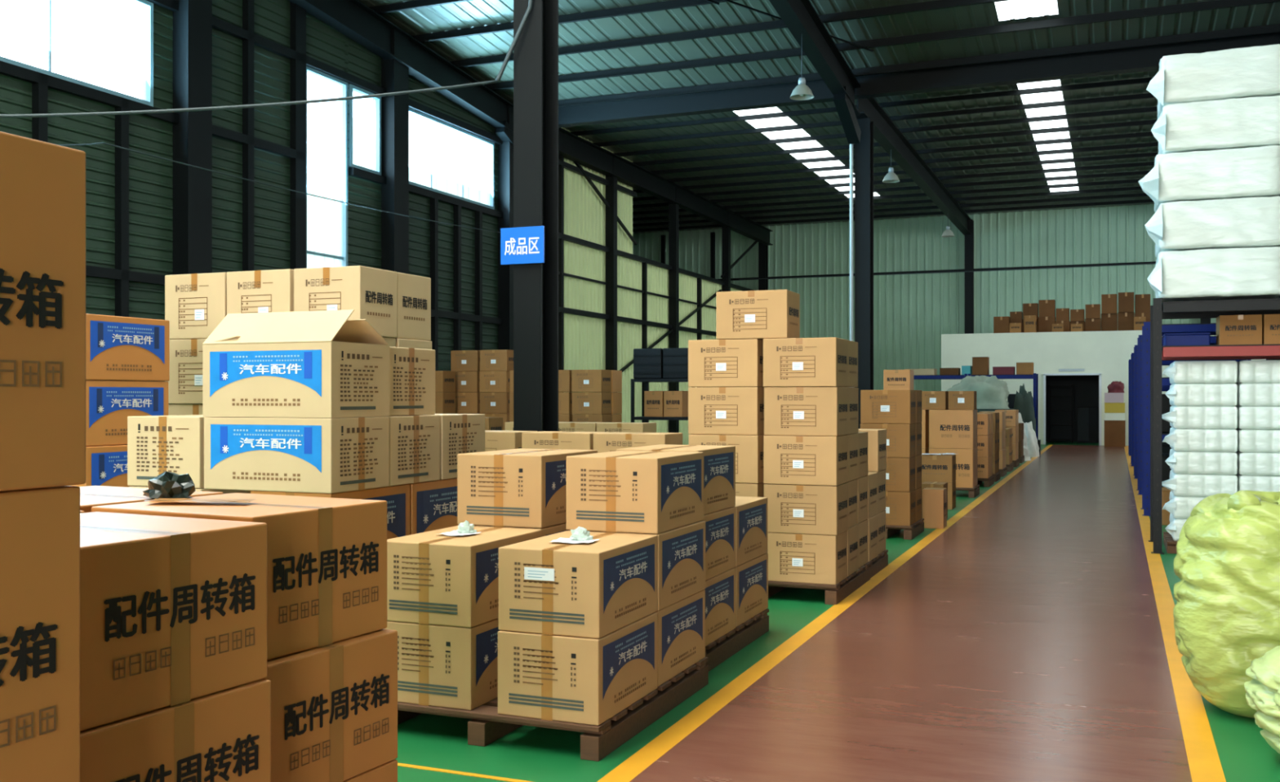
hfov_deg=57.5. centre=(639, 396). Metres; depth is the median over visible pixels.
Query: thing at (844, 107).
ceiling beam
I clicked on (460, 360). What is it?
carton
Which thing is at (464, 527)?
plastic bag
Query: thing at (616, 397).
carton
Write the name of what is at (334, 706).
carton
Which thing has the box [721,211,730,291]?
column
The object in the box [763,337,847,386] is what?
carton
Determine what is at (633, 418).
shelf
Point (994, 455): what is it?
carton
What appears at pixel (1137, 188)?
ceiling beam
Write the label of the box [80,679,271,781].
carton
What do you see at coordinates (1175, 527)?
pack
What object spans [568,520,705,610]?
carton
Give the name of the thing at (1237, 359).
shelf
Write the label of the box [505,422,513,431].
carton
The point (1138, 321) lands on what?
carton
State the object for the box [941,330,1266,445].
wall
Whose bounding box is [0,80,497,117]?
cable
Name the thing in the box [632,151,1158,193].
ceiling beam
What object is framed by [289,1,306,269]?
column
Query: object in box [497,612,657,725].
carton
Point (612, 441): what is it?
carton
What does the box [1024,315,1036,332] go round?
carton
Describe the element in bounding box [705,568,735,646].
carton
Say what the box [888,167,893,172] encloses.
socket
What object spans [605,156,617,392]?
column
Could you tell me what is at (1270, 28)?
ceiling beam
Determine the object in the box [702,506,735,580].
carton
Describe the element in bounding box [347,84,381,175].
window
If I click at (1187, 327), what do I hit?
rack
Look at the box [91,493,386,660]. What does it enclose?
carton
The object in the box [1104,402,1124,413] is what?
storage box
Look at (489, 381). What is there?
carton
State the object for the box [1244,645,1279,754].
woven sack
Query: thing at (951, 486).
carton
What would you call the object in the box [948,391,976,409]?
carton
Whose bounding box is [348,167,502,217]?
beam
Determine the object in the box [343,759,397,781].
carton
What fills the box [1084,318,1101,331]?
carton
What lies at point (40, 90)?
column
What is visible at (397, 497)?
carton
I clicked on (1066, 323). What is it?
carton
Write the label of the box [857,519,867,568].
carton
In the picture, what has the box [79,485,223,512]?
carton
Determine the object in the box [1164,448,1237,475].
pack
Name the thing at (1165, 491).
storage box
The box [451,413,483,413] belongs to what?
carton
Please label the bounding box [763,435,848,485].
carton
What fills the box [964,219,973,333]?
column
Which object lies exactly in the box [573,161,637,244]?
beam
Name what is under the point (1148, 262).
beam
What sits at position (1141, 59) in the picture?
ceiling beam
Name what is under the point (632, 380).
shelf
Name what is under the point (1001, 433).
carton
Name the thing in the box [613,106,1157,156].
ceiling beam
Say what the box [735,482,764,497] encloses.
carton
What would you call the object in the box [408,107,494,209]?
window
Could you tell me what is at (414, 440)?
carton
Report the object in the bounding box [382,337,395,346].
carton
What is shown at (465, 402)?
carton
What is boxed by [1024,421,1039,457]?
sack
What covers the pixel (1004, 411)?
carton
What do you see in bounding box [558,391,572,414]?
carton
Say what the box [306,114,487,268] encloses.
sky
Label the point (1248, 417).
pack
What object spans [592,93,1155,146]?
ceiling beam
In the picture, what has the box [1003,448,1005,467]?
carton
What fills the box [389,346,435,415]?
carton
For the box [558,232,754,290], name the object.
beam
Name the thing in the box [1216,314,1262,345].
carton
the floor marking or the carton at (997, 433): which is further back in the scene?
the carton at (997, 433)
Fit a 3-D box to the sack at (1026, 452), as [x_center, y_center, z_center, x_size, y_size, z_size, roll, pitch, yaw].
[9.488,1.388,29.135,0.544,0.424,0.540,0,0,19]
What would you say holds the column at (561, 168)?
on the floor
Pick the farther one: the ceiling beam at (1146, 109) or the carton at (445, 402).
the ceiling beam at (1146, 109)
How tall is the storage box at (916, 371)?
0.196 m
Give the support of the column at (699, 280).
on the floor
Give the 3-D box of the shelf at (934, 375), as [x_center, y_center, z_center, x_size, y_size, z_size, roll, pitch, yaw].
[8.918,-0.636,35.668,2.050,0.020,0.900,0,0,22]
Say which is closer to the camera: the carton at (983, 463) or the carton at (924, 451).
the carton at (924, 451)
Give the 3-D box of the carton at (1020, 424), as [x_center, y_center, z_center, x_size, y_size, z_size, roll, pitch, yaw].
[9.007,0.848,28.186,0.416,0.399,0.399,0,0,22]
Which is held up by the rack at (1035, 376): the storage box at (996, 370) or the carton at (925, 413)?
the storage box at (996, 370)
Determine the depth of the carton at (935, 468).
16.53 m
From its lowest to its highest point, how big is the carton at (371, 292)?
0.463 m
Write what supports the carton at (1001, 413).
on the carton at (1001, 433)
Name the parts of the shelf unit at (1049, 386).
shelf, shelf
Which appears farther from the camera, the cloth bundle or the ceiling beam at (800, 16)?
the cloth bundle
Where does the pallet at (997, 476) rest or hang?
on the floor
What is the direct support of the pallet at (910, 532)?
on the floor
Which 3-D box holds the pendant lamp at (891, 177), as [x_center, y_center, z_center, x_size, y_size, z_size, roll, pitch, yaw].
[6.219,-5.725,28.885,0.430,0.790,0.430,0,0,22]
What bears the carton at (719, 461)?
on the carton at (720, 526)
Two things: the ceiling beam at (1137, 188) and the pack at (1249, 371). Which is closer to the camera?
the pack at (1249, 371)
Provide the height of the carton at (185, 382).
0.463 m
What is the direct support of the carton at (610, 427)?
on the carton
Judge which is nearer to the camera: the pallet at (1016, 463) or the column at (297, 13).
the column at (297, 13)
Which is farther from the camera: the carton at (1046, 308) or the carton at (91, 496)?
the carton at (1046, 308)
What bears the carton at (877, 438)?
on the carton
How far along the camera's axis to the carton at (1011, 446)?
25.24 m
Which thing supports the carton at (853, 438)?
on the carton at (852, 485)
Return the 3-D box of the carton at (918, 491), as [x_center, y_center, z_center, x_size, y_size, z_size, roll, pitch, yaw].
[3.006,1.260,13.734,0.559,0.379,0.433,0,0,22]
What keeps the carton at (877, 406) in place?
on the carton at (900, 437)
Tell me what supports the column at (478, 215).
on the floor
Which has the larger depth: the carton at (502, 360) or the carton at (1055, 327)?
the carton at (1055, 327)
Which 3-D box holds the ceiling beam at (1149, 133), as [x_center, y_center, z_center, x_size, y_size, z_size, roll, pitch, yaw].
[7.450,-6.871,32.919,33.000,0.118,0.140,0,0,22]
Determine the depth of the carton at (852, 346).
9.56 m
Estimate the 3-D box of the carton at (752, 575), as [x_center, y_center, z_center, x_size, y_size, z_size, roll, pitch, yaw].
[0.511,1.260,7.741,0.512,0.380,0.720,0,0,22]
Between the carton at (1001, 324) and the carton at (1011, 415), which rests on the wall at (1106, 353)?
the carton at (1001, 324)
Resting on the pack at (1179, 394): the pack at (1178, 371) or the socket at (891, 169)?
the pack at (1178, 371)
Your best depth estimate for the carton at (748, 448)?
9.24 m
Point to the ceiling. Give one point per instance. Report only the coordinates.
(473, 13)
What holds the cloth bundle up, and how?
on the floor
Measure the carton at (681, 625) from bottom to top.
0.380 m
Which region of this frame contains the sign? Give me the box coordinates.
[500,226,544,264]
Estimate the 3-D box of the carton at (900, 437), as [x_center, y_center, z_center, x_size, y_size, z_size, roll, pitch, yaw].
[2.839,0.497,13.329,0.559,0.379,0.433,0,0,22]
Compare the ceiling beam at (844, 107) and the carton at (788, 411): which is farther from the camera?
the ceiling beam at (844, 107)
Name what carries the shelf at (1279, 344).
attached to the rack at (1159, 311)
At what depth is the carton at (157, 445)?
6.26 m
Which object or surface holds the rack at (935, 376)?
on the floor
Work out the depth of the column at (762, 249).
47.20 m
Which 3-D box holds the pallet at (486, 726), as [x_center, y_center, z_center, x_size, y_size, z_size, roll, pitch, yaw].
[-0.470,1.525,6.026,1.230,0.150,1.490,0,0,22]
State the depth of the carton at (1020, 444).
27.93 m
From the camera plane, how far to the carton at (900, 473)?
13.09 m
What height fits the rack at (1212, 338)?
2.600 m
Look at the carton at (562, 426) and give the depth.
13.60 m
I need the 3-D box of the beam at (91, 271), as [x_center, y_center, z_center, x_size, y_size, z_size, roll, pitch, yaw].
[-9.310,-1.730,11.882,0.100,0.140,33.000,0,0,22]
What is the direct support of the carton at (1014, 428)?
on the carton at (1014, 446)
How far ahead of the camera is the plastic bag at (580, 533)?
5.52 m
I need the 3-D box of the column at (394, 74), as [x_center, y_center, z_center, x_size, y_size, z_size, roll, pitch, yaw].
[-4.787,-2.750,22.792,0.300,8.700,0.500,0,0,22]
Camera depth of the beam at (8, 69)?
16.43 m
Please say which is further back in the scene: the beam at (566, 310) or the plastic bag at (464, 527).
the beam at (566, 310)
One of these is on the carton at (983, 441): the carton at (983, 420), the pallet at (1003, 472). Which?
the carton at (983, 420)
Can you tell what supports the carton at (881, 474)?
on the carton at (882, 515)
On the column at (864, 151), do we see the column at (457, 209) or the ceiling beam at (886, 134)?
the ceiling beam at (886, 134)
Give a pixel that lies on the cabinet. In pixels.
(1087, 416)
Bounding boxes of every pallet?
[397,657,708,761]
[705,608,768,671]
[768,562,870,604]
[867,549,888,577]
[885,518,924,539]
[955,484,979,497]
[977,475,994,487]
[982,471,999,482]
[999,466,1007,476]
[1005,462,1013,471]
[1012,458,1019,467]
[1017,455,1024,463]
[1163,532,1177,553]
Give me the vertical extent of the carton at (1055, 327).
0.284 m
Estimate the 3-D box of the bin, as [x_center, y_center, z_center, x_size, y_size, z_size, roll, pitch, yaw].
[10.739,1.392,31.797,0.347,0.416,0.347,0,0,22]
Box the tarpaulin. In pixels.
[946,375,1009,408]
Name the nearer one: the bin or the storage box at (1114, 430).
the bin
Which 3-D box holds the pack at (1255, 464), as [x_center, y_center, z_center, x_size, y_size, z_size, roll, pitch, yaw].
[6.438,0.674,11.955,0.600,0.228,0.899,0,0,22]
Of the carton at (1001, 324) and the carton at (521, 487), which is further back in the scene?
the carton at (1001, 324)
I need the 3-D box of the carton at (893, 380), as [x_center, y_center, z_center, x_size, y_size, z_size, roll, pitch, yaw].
[4.436,-0.266,19.987,0.446,0.379,0.420,0,0,22]
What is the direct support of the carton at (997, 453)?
on the pallet at (997, 476)
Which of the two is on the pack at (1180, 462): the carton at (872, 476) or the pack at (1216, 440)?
the pack at (1216, 440)
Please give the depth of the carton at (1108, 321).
39.06 m
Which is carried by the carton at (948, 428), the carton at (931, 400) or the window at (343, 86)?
the carton at (931, 400)
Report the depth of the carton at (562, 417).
19.97 m
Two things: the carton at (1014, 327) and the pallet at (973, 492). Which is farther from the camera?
the carton at (1014, 327)
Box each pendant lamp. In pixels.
[789,33,813,100]
[882,149,899,182]
[941,212,954,237]
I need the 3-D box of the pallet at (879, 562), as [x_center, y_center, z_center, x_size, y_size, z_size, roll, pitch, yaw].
[1.889,1.525,10.723,0.620,0.150,0.910,0,0,22]
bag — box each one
[142,471,195,499]
[456,520,476,533]
[569,526,593,540]
[1107,381,1124,392]
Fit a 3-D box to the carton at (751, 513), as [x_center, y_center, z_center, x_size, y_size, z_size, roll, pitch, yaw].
[0.508,0.879,7.733,0.512,0.380,0.720,0,0,22]
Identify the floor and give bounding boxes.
[395,440,1279,781]
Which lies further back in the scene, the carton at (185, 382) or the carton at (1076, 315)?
the carton at (1076, 315)
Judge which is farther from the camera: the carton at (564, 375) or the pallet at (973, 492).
the carton at (564, 375)
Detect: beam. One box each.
[0,60,303,158]
[85,265,502,324]
[146,0,502,144]
[288,0,513,132]
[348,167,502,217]
[368,0,471,13]
[412,0,734,42]
[449,0,1008,67]
[484,0,1279,90]
[494,120,513,145]
[558,23,1279,106]
[558,32,1279,128]
[558,127,773,245]
[558,159,636,196]
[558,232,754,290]
[558,271,715,308]
[558,306,715,336]
[571,76,1153,135]
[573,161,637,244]
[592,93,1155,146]
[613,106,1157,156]
[619,289,721,372]
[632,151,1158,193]
[632,161,1154,200]
[632,170,1150,208]
[632,178,1141,214]
[632,186,1142,221]
[632,192,1148,226]
[632,199,1154,231]
[633,119,1157,165]
[649,131,1154,173]
[666,142,1158,182]
[705,0,719,4]
[718,261,1155,280]
[720,240,758,277]
[724,0,873,51]
[768,0,860,115]
[833,86,861,144]
[855,97,971,235]
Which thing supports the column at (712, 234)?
on the floor
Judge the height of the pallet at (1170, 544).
0.120 m
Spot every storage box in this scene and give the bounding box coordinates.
[903,368,937,375]
[939,368,960,374]
[961,365,972,375]
[972,356,989,374]
[992,366,1015,374]
[1007,394,1015,408]
[1016,362,1033,374]
[1103,420,1125,447]
[1104,392,1124,402]
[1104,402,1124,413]
[1104,413,1124,420]
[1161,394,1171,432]
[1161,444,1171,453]
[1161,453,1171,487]
[1161,487,1171,525]
[1162,332,1210,346]
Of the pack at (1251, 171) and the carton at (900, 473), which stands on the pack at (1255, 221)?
the pack at (1251, 171)
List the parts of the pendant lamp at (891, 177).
lamp shade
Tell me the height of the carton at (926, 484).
0.474 m
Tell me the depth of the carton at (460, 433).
6.96 m
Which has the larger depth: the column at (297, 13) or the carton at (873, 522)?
the column at (297, 13)
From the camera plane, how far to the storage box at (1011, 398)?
34.46 m
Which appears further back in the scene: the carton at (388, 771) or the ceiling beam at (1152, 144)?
the ceiling beam at (1152, 144)
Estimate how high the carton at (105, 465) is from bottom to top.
0.384 m
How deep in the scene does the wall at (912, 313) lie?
45.01 m
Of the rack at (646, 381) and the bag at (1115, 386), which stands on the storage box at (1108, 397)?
the bag at (1115, 386)
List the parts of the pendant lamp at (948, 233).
lamp shade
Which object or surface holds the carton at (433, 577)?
on the carton at (451, 667)
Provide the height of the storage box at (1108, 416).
0.236 m
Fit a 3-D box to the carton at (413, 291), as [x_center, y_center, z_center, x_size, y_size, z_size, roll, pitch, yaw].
[-1.876,-0.644,8.502,0.549,0.463,0.443,0,0,22]
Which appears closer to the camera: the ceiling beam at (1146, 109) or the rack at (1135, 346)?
the rack at (1135, 346)
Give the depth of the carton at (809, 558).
9.06 m
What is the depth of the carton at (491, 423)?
16.93 m
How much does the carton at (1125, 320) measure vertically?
0.658 m
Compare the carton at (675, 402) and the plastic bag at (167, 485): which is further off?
the carton at (675, 402)
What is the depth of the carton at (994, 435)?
21.82 m
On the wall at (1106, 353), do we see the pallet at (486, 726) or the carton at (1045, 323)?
the carton at (1045, 323)
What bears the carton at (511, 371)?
on the carton at (511, 394)
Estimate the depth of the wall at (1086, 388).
41.47 m
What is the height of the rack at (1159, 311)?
2.600 m
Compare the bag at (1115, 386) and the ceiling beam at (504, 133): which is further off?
the bag at (1115, 386)
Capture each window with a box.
[0,0,153,106]
[306,66,347,268]
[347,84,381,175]
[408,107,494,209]
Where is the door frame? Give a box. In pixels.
[1043,368,1101,445]
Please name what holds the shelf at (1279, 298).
attached to the rack at (1159, 311)
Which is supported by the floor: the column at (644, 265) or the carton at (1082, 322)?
the column at (644, 265)
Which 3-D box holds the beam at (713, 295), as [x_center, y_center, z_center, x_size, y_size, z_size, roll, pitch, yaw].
[1.162,-2.250,37.527,0.070,3.166,9.222,0,0,22]
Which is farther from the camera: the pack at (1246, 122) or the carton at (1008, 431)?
the carton at (1008, 431)
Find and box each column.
[31,72,48,142]
[115,97,128,316]
[173,0,212,275]
[242,0,253,271]
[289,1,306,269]
[381,28,408,274]
[430,191,438,370]
[453,198,461,350]
[475,205,482,350]
[497,105,513,350]
[513,0,558,431]
[558,155,564,369]
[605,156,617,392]
[641,260,647,422]
[661,235,665,263]
[668,186,679,432]
[697,275,701,387]
[710,231,715,278]
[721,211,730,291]
[758,242,768,387]
[854,117,873,428]
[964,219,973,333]
[1200,318,1210,323]
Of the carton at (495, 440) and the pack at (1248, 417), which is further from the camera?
the pack at (1248, 417)
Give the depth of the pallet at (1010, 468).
24.79 m
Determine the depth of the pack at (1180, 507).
11.86 m
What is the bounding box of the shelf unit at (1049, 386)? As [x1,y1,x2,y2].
[1048,385,1073,442]
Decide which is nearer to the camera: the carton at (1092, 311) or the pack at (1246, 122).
the pack at (1246, 122)
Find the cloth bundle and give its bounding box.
[1013,383,1035,433]
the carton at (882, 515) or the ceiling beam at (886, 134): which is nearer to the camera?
the carton at (882, 515)
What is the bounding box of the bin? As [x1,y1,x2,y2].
[1037,440,1040,455]
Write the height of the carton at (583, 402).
0.379 m
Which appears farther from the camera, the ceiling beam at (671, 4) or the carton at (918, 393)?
the ceiling beam at (671, 4)
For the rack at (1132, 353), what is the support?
on the floor
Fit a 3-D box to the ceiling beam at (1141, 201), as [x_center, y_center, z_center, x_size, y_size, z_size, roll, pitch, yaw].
[11.729,-6.871,43.442,33.000,0.118,0.140,0,0,22]
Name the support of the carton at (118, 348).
on the carton at (108, 403)
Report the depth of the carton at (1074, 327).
38.67 m
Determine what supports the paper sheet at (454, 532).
on the carton at (433, 577)
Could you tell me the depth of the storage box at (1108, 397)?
36.96 m
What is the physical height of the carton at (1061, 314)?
0.424 m
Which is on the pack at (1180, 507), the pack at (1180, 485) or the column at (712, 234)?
the pack at (1180, 485)
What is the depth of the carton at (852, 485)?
9.56 m
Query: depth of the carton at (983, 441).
20.64 m
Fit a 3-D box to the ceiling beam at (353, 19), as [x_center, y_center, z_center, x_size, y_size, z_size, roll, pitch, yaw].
[-9.020,-7.839,12.196,0.280,3.660,33.856,0,0,22]
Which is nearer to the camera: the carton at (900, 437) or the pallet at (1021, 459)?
the carton at (900, 437)
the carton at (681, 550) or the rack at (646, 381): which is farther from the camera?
the rack at (646, 381)
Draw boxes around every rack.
[631,378,695,422]
[913,373,968,379]
[968,373,1038,439]
[1128,359,1250,455]
[1130,352,1267,466]
[1133,345,1169,478]
[1136,334,1216,494]
[1140,321,1216,515]
[1148,297,1279,554]
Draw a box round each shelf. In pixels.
[631,378,688,382]
[631,416,688,420]
[933,374,968,376]
[971,374,1033,375]
[1161,297,1279,310]
[1161,323,1216,324]
[1161,343,1279,351]
[1161,359,1246,360]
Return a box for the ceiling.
[359,0,1279,233]
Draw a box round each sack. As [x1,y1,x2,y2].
[1018,412,1027,448]
[1023,445,1031,461]
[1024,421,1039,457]
[1173,490,1279,718]
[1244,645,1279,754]
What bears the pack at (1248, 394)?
on the pack at (1248, 417)
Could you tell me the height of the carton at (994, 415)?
0.379 m
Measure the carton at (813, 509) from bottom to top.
0.379 m
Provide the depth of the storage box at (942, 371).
35.22 m
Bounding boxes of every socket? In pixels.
[798,77,805,84]
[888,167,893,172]
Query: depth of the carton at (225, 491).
6.33 m
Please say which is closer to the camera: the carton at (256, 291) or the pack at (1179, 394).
the carton at (256, 291)
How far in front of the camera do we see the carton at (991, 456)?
21.22 m
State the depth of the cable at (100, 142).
14.55 m
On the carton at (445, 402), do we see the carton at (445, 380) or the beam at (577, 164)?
the carton at (445, 380)
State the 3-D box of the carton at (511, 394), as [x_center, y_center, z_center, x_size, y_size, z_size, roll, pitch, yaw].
[-1.942,0.115,20.455,0.559,0.379,0.433,0,0,22]
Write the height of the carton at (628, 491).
0.380 m
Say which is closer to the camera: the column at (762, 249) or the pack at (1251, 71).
the pack at (1251, 71)
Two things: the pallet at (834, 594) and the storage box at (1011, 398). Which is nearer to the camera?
the pallet at (834, 594)
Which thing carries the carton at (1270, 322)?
on the rack at (1159, 311)
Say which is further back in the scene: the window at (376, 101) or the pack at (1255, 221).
the window at (376, 101)
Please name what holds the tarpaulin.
on the crate
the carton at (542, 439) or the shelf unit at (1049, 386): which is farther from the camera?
the shelf unit at (1049, 386)
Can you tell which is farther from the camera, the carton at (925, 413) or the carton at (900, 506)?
the carton at (925, 413)
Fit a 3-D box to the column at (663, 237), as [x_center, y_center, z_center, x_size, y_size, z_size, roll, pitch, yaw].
[0.980,-2.600,49.130,0.160,8.400,0.140,0,0,22]
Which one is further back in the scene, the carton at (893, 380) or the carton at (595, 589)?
the carton at (893, 380)
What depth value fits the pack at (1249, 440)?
11.60 m
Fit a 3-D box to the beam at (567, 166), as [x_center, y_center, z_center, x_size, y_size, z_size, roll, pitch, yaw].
[-1.561,-5.960,30.937,0.100,0.130,7.540,0,0,22]
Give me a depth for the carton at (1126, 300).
38.72 m
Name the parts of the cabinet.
door, door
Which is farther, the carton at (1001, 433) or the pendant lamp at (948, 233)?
the pendant lamp at (948, 233)
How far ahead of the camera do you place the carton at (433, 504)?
6.73 m
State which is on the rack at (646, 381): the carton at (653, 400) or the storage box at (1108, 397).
the carton at (653, 400)
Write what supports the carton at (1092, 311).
on the carton at (1091, 324)
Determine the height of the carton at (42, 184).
0.616 m
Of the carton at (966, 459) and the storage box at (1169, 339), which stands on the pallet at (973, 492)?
the carton at (966, 459)
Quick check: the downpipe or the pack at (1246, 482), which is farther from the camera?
the downpipe
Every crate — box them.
[633,348,662,378]
[662,347,688,378]
[976,408,1013,412]
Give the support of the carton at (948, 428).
on the carton at (966, 459)
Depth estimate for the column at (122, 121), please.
16.58 m
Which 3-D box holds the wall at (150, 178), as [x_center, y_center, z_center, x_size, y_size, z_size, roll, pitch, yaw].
[-5.253,-4.200,22.097,0.040,11.600,55.020,0,0,22]
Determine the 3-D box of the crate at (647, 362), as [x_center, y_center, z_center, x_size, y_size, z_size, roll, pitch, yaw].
[0.275,-0.672,24.169,0.620,0.620,0.715,0,0,22]
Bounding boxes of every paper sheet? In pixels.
[144,497,257,502]
[440,530,479,536]
[551,537,599,543]
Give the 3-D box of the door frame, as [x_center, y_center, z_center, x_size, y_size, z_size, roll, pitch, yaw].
[14.248,0.345,38.434,1.790,2.510,0.060,0,0,22]
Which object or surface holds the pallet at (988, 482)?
on the floor
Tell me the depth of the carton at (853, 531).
9.53 m
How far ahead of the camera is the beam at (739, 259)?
43.91 m
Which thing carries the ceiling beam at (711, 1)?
attached to the ceiling
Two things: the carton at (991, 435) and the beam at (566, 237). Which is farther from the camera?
the beam at (566, 237)
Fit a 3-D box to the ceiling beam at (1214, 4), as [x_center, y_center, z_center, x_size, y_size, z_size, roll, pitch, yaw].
[7.650,-6.936,21.664,24.150,0.158,0.140,0,0,22]
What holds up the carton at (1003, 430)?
on the carton at (1005, 448)
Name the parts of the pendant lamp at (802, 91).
lamp shade, cord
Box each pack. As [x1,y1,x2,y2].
[1137,145,1279,212]
[1144,195,1279,257]
[1146,44,1279,119]
[1146,246,1279,302]
[1151,95,1279,154]
[1161,405,1238,429]
[1161,470,1238,497]
[1162,360,1237,384]
[1162,426,1238,452]
[1162,491,1206,519]
[1164,383,1237,406]
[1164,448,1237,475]
[1164,513,1186,541]
[1235,360,1279,383]
[1235,383,1279,406]
[1235,405,1279,429]
[1235,427,1279,453]
[1235,450,1279,475]
[1235,473,1279,491]
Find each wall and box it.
[0,0,742,444]
[632,204,1216,391]
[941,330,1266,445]
[1045,375,1098,441]
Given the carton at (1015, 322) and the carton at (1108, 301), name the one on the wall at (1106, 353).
the carton at (1015, 322)
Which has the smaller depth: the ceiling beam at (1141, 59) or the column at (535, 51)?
the column at (535, 51)
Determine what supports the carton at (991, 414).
on the carton at (991, 435)
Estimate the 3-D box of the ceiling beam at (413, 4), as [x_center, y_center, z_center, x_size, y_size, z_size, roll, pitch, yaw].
[6.011,-7.327,17.635,24.150,0.158,0.140,0,0,22]
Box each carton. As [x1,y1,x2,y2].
[0,131,85,491]
[0,485,79,781]
[71,444,131,487]
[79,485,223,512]
[80,511,266,731]
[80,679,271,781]
[85,313,169,381]
[85,380,168,446]
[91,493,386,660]
[127,414,209,488]
[128,485,251,493]
[164,272,226,339]
[166,338,206,404]
[168,404,202,415]
[202,309,389,417]
[204,416,389,493]
[226,268,293,314]
[250,484,409,539]
[262,629,397,781]
[293,265,396,337]
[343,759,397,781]
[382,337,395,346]
[383,617,500,710]
[386,525,542,627]
[388,414,439,486]
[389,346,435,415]
[395,271,431,340]
[395,337,431,349]
[409,478,459,534]
[423,413,484,479]
[435,370,455,392]
[435,392,455,413]
[450,350,479,371]
[450,371,481,392]
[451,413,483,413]
[455,392,479,413]
[457,448,597,528]
[457,522,569,537]
[479,371,513,392]
[480,349,513,371]
[480,392,509,413]
[483,413,509,430]
[484,417,502,430]
[484,430,537,451]
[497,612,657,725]
[498,530,657,638]
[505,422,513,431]
[509,392,513,413]
[509,413,513,422]
[510,370,513,391]
[521,431,609,449]
[558,369,571,391]
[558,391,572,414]
[558,413,572,422]
[558,422,608,431]
[566,450,703,533]
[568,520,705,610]
[571,369,611,391]
[572,391,611,414]
[572,414,612,422]
[593,431,682,453]
[596,422,656,432]
[607,413,622,422]
[611,369,622,391]
[611,391,622,413]
[616,444,735,515]
[644,391,663,417]
[655,589,705,686]
[663,391,688,417]
[688,338,763,386]
[688,386,764,435]
[688,434,765,483]
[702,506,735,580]
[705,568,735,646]
[715,289,799,339]
[733,496,767,566]
[733,552,768,626]
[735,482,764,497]
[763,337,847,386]
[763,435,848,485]
[764,386,848,435]
[764,482,848,535]
[767,529,847,585]
[846,433,858,481]
[847,340,857,386]
[847,479,857,528]
[847,524,858,576]
[848,387,858,434]
[856,431,867,477]
[857,475,867,523]
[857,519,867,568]
[858,428,886,471]
[860,390,915,423]
[860,422,915,457]
[866,471,877,518]
[867,514,878,561]
[874,469,885,513]
[876,510,885,554]
[883,369,913,390]
[884,489,915,525]
[885,456,915,492]
[915,390,921,422]
[915,422,921,455]
[915,454,921,488]
[915,486,921,521]
[919,409,928,448]
[921,391,948,409]
[921,447,928,453]
[921,453,955,482]
[921,480,955,509]
[921,481,947,518]
[922,487,946,528]
[928,409,977,448]
[928,447,977,488]
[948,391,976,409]
[977,412,997,433]
[977,413,990,435]
[977,413,992,434]
[977,435,990,457]
[977,456,990,478]
[979,411,1004,431]
[989,434,992,455]
[989,454,992,476]
[991,412,999,431]
[992,432,996,453]
[992,453,996,474]
[993,315,1009,333]
[995,409,1017,426]
[996,431,999,452]
[996,451,999,472]
[999,431,1004,449]
[999,449,1004,469]
[1003,430,1005,448]
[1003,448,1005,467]
[1004,411,1005,430]
[1005,426,1017,444]
[1005,428,1011,446]
[1005,446,1010,464]
[1009,311,1022,323]
[1009,323,1021,333]
[1010,445,1012,463]
[1012,443,1017,460]
[1014,322,1022,332]
[1016,426,1018,442]
[1017,409,1018,426]
[1017,440,1022,457]
[1018,422,1022,439]
[1022,302,1038,319]
[1022,318,1038,332]
[1022,422,1023,439]
[1022,439,1023,456]
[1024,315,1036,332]
[1038,299,1055,316]
[1038,316,1055,332]
[1052,324,1063,332]
[1055,307,1069,320]
[1055,320,1070,331]
[1070,309,1084,321]
[1070,320,1084,331]
[1071,324,1082,331]
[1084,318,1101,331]
[1085,304,1100,318]
[1101,293,1116,313]
[1101,313,1117,331]
[1117,312,1134,330]
[1118,292,1133,312]
[1133,316,1146,330]
[1134,293,1150,313]
[1134,312,1150,321]
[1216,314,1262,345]
[1262,314,1279,344]
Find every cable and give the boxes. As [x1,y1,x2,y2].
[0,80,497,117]
[57,142,500,232]
[495,0,533,81]
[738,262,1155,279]
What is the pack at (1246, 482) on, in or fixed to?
on the pack
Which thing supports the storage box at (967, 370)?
on the rack at (935, 376)
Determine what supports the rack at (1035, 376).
on the floor
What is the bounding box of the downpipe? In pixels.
[849,143,853,387]
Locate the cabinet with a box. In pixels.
[1077,406,1098,443]
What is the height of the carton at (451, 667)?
0.380 m
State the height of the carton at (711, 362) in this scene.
0.379 m
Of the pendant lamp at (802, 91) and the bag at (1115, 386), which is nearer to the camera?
the pendant lamp at (802, 91)
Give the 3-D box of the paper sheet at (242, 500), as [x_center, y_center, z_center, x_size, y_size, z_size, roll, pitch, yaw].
[-1.255,0.296,3.339,0.300,0.008,0.090,0,0,5]
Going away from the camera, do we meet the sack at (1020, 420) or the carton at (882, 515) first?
the carton at (882, 515)
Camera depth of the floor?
6.48 m
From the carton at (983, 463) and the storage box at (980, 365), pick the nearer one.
the carton at (983, 463)
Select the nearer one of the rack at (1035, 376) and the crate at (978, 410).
the crate at (978, 410)
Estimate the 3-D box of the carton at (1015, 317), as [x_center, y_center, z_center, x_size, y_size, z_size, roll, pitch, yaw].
[12.998,-2.728,40.270,0.386,0.389,0.399,0,0,22]
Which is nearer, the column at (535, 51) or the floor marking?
the floor marking

